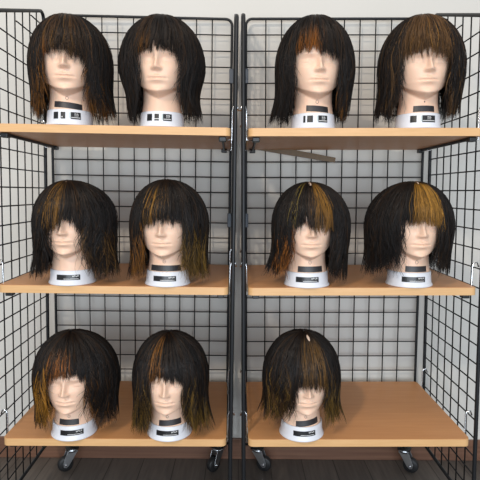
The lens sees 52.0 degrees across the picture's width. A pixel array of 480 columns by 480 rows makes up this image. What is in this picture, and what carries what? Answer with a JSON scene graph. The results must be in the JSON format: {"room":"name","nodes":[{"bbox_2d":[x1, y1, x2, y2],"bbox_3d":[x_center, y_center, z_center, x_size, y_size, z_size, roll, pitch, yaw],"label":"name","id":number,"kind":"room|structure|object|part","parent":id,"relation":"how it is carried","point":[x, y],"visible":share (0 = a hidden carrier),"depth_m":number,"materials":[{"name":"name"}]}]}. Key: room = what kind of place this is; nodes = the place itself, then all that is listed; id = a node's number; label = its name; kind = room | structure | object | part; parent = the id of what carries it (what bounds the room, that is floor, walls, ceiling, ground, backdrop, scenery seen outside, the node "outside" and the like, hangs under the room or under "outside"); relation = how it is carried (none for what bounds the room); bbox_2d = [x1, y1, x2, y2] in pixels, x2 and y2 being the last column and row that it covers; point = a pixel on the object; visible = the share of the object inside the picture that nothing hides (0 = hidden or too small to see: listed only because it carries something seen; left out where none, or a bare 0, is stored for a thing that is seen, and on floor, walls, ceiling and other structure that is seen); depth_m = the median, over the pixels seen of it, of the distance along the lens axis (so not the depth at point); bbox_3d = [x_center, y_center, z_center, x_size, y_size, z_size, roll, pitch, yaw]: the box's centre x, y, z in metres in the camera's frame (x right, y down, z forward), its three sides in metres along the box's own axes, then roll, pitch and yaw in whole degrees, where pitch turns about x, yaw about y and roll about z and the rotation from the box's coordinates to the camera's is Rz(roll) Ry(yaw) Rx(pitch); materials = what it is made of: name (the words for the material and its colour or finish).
{"room":"wig shop","nodes":[
{"label":"wig shop","id":0,"kind":"room"},
{"bbox_2d":[0,0,479,439],"bbox_3d":[0.004,-0.556,1.667,5.200,2.650,0.120,0,6,0],"label":"wall","id":1,"kind":"structure","parent":0,"point":[177,8],"depth_m":1.64,"materials":[{"name":"white paint"}]},
{"bbox_2d":[0,436,479,460],"bbox_3d":[-0.005,0.731,1.727,5.200,0.075,0.008,0,6,0],"label":"baseboard","id":2,"kind":"structure","parent":1,"relation":"attached to","point":[174,452],"depth_m":1.72,"materials":[{"name":"brown wood"}]},
{"bbox_2d":[0,457,479,479],"bbox_3d":[-0.007,0.963,-0.013,5.200,0.050,3.757,0,6,0],"label":"floor","id":3,"kind":"structure","parent":0,"point":[43,468],"depth_m":1.66,"materials":[{"name":"brown wood"}]},
{"bbox_2d":[0,8,238,479],"bbox_3d":[-0.325,0.047,1.434,0.647,1.494,0.407,1,6,-1],"label":"display rack","id":4,"kind":"object","parent":3,"relation":"on","point":[65,463],"visible":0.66,"depth_m":1.52,"materials":[{"name":"black metal"}]},
{"bbox_3d":[-0.625,0.004,1.417,0.022,1.398,0.375,1,6,-1],"label":"panel","id":5,"kind":"part","parent":4,"relation":"part of","materials":[{"name":"black metal"}]},
{"bbox_2d":[0,263,228,294],"bbox_3d":[-0.321,0.106,1.428,0.576,0.020,0.392,1,6,-1],"label":"shelf","id":6,"kind":"object","parent":4,"relation":"on","point":[216,283],"visible":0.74,"depth_m":1.24,"materials":[{"name":"brown wood"}]},
{"bbox_2d":[47,217,95,285],"bbox_3d":[-0.433,-0.018,1.269,0.138,0.256,0.198,1,6,-2],"label":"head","id":7,"kind":"object","parent":6,"relation":"on","point":[62,271],"visible":0.52,"depth_m":1.23},
{"bbox_2d":[29,180,120,279],"bbox_3d":[-0.426,-0.027,1.272,0.215,0.256,0.214,-5,7,-42],"label":"wig","id":8,"kind":"object","parent":7,"relation":"on","point":[93,211],"visible":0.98,"depth_m":1.20,"materials":[{"name":"black"}]},
{"bbox_2d":[142,213,189,286],"bbox_3d":[-0.187,-0.015,1.277,0.155,0.256,0.176,-3,6,-28],"label":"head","id":9,"kind":"object","parent":6,"relation":"on","point":[163,243],"visible":0.63,"depth_m":1.23},
{"bbox_2d":[127,179,210,282],"bbox_3d":[-0.183,-0.026,1.274,0.208,0.262,0.207,-5,8,-44],"label":"wig","id":10,"kind":"object","parent":9,"relation":"on","point":[169,198],"visible":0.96,"depth_m":1.20,"materials":[{"name":"black"}]},
{"bbox_2d":[4,381,226,446],"bbox_3d":[-0.327,0.504,1.467,0.575,0.020,0.392,1,6,-1],"label":"shelf","id":11,"kind":"object","parent":4,"relation":"on","point":[24,432],"visible":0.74,"depth_m":1.31,"materials":[{"name":"brown wood"}]},
{"bbox_2d":[46,371,97,441],"bbox_3d":[-0.438,0.380,1.298,0.138,0.256,0.198,1,6,-2],"label":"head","id":12,"kind":"object","parent":11,"relation":"on","point":[64,397],"visible":0.48,"depth_m":1.25},
{"bbox_2d":[31,329,119,431],"bbox_3d":[-0.431,0.359,1.304,0.222,0.259,0.206,-1,6,-13],"label":"wig","id":13,"kind":"object","parent":12,"relation":"on","point":[88,353],"visible":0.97,"depth_m":1.23,"materials":[{"name":"black"}]},
{"bbox_2d":[147,373,191,441],"bbox_3d":[-0.186,0.384,1.304,0.138,0.256,0.198,1,6,1],"label":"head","id":14,"kind":"object","parent":11,"relation":"on","point":[166,411],"visible":0.5,"depth_m":1.26},
{"bbox_2d":[130,329,214,438],"bbox_3d":[-0.182,0.368,1.306,0.208,0.269,0.207,-4,7,-39],"label":"wig","id":15,"kind":"object","parent":14,"relation":"on","point":[172,354],"visible":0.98,"depth_m":1.23,"materials":[{"name":"black"}]},
{"bbox_2d":[0,123,230,149],"bbox_3d":[-0.315,-0.287,1.390,0.576,0.021,0.392,1,6,-1],"label":"shelf","id":16,"kind":"object","parent":4,"relation":"on","point":[58,135],"visible":0.88,"depth_m":1.24,"materials":[{"name":"brown wood"}]},
{"bbox_2d":[43,44,92,124],"bbox_3d":[-0.428,-0.412,1.235,0.138,0.256,0.198,0,6,-10],"label":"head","id":17,"kind":"object","parent":16,"relation":"on","point":[63,75],"visible":0.63,"depth_m":1.19},
{"bbox_2d":[27,13,117,124],"bbox_3d":[-0.419,-0.426,1.239,0.212,0.257,0.208,0,6,-10],"label":"wig","id":18,"kind":"object","parent":17,"relation":"on","point":[78,35],"visible":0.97,"depth_m":1.17,"materials":[{"name":"black"}]},
{"bbox_2d":[136,40,183,126],"bbox_3d":[-0.196,-0.409,1.243,0.138,0.256,0.198,1,6,1],"label":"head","id":19,"kind":"object","parent":16,"relation":"on","point":[158,74],"visible":0.66,"depth_m":1.19},
{"bbox_2d":[118,14,205,126],"bbox_3d":[-0.195,-0.424,1.247,0.218,0.266,0.207,2,6,12],"label":"wig","id":20,"kind":"object","parent":19,"relation":"on","point":[163,29],"visible":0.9,"depth_m":1.17,"materials":[{"name":"black"}]},
{"bbox_3d":[-0.324,-0.014,1.629,0.584,1.401,0.008,1,6,-1],"label":"panel","id":21,"kind":"part","parent":4,"relation":"part of","materials":[{"name":"black metal"}]},
{"bbox_3d":[-0.021,0.012,1.430,0.010,1.398,0.375,1,6,-1],"label":"panel","id":22,"kind":"part","parent":4,"relation":"part of","materials":[{"name":"black metal"}]},
{"bbox_2d":[239,13,479,479],"bbox_3d":[0.313,0.051,1.437,0.647,1.494,0.407,0,6,0],"label":"display rack","id":23,"kind":"object","parent":3,"relation":"on","point":[410,464],"depth_m":1.54,"materials":[{"name":"black metal"}]},
{"bbox_3d":[0.009,0.013,1.426,0.010,1.398,0.375,0,6,0],"label":"panel","id":24,"kind":"part","parent":23,"relation":"part of","materials":[{"name":"black metal"}]},
{"bbox_3d":[0.176,-0.274,1.583,0.262,0.049,0.010,0,6,0],"label":"wood strip","id":25,"kind":"part","parent":23,"relation":"part of","materials":[{"name":"brown wood"}]},
{"bbox_3d":[0.308,-0.009,1.631,0.584,1.401,0.008,0,6,0],"label":"panel","id":26,"kind":"part","parent":23,"relation":"part of","materials":[{"name":"black metal"}]},
{"bbox_2d":[246,382,468,446],"bbox_3d":[0.309,0.507,1.469,0.575,0.020,0.392,0,6,0],"label":"shelf","id":27,"kind":"object","parent":23,"relation":"on","point":[377,414],"visible":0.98,"depth_m":1.37,"materials":[{"name":"brown wood"}]},
{"bbox_2d":[279,380,325,441],"bbox_3d":[0.164,0.384,1.307,0.155,0.256,0.176,3,6,27],"label":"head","id":28,"kind":"object","parent":27,"relation":"on","point":[307,425],"visible":0.45,"depth_m":1.26},
{"bbox_2d":[257,328,346,427],"bbox_3d":[0.162,0.357,1.304,0.215,0.252,0.212,5,7,36],"label":"wig","id":29,"kind":"object","parent":28,"relation":"on","point":[307,356],"visible":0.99,"depth_m":1.23,"materials":[{"name":"black"}]},
{"bbox_2d":[247,265,474,295],"bbox_3d":[0.308,0.111,1.431,0.575,0.020,0.392,0,6,0],"label":"shelf","id":30,"kind":"object","parent":23,"relation":"on","point":[258,284],"visible":0.7,"depth_m":1.25,"materials":[{"name":"brown wood"}]},
{"bbox_2d":[284,215,330,287],"bbox_3d":[0.174,-0.012,1.276,0.155,0.256,0.176,4,6,31],"label":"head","id":31,"kind":"object","parent":30,"relation":"on","point":[309,270],"visible":0.59,"depth_m":1.23},
{"bbox_2d":[264,181,350,282],"bbox_3d":[0.176,-0.022,1.276,0.217,0.257,0.207,5,7,37],"label":"wig","id":32,"kind":"object","parent":31,"relation":"on","point":[315,200],"visible":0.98,"depth_m":1.20,"materials":[{"name":"black"}]},
{"bbox_2d":[385,216,437,287],"bbox_3d":[0.440,-0.013,1.273,0.138,0.256,0.198,0,6,-2],"label":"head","id":33,"kind":"object","parent":30,"relation":"on","point":[421,242],"visible":0.53,"depth_m":1.23},
{"bbox_2d":[360,181,455,277],"bbox_3d":[0.436,-0.027,1.275,0.219,0.250,0.217,5,7,40],"label":"wig","id":34,"kind":"object","parent":33,"relation":"on","point":[397,204],"visible":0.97,"depth_m":1.20,"materials":[{"name":"black"}]},
{"bbox_2d":[246,128,479,149],"bbox_3d":[0.308,-0.282,1.393,0.575,0.020,0.392,0,6,0],"label":"shelf","id":35,"kind":"object","parent":23,"relation":"on","point":[270,138],"visible":0.85,"depth_m":1.25,"materials":[{"name":"brown wood"}]},
{"bbox_2d":[291,44,339,127],"bbox_3d":[0.186,-0.406,1.247,0.155,0.256,0.176,3,6,29],"label":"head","id":36,"kind":"object","parent":35,"relation":"on","point":[316,82],"visible":0.7,"depth_m":1.19},
{"bbox_2d":[268,14,355,126],"bbox_3d":[0.181,-0.424,1.246,0.215,0.263,0.205,0,6,-3],"label":"wig","id":37,"kind":"object","parent":36,"relation":"on","point":[317,30],"visible":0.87,"depth_m":1.18,"materials":[{"name":"black"}]},
{"bbox_2d":[394,43,449,127],"bbox_3d":[0.452,-0.406,1.243,0.138,0.256,0.198,0,6,2],"label":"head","id":38,"kind":"object","parent":35,"relation":"on","point":[424,77],"visible":0.56,"depth_m":1.19},
{"bbox_2d":[372,13,466,124],"bbox_3d":[0.452,-0.428,1.242,0.217,0.259,0.212,-4,7,-36],"label":"wig","id":39,"kind":"object","parent":38,"relation":"on","point":[417,31],"visible":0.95,"depth_m":1.18,"materials":[{"name":"black"}]},
{"bbox_3d":[0.613,0.012,1.426,0.022,1.398,0.375,0,6,0],"label":"panel","id":40,"kind":"part","parent":23,"relation":"part of","materials":[{"name":"black metal"}]}
]}

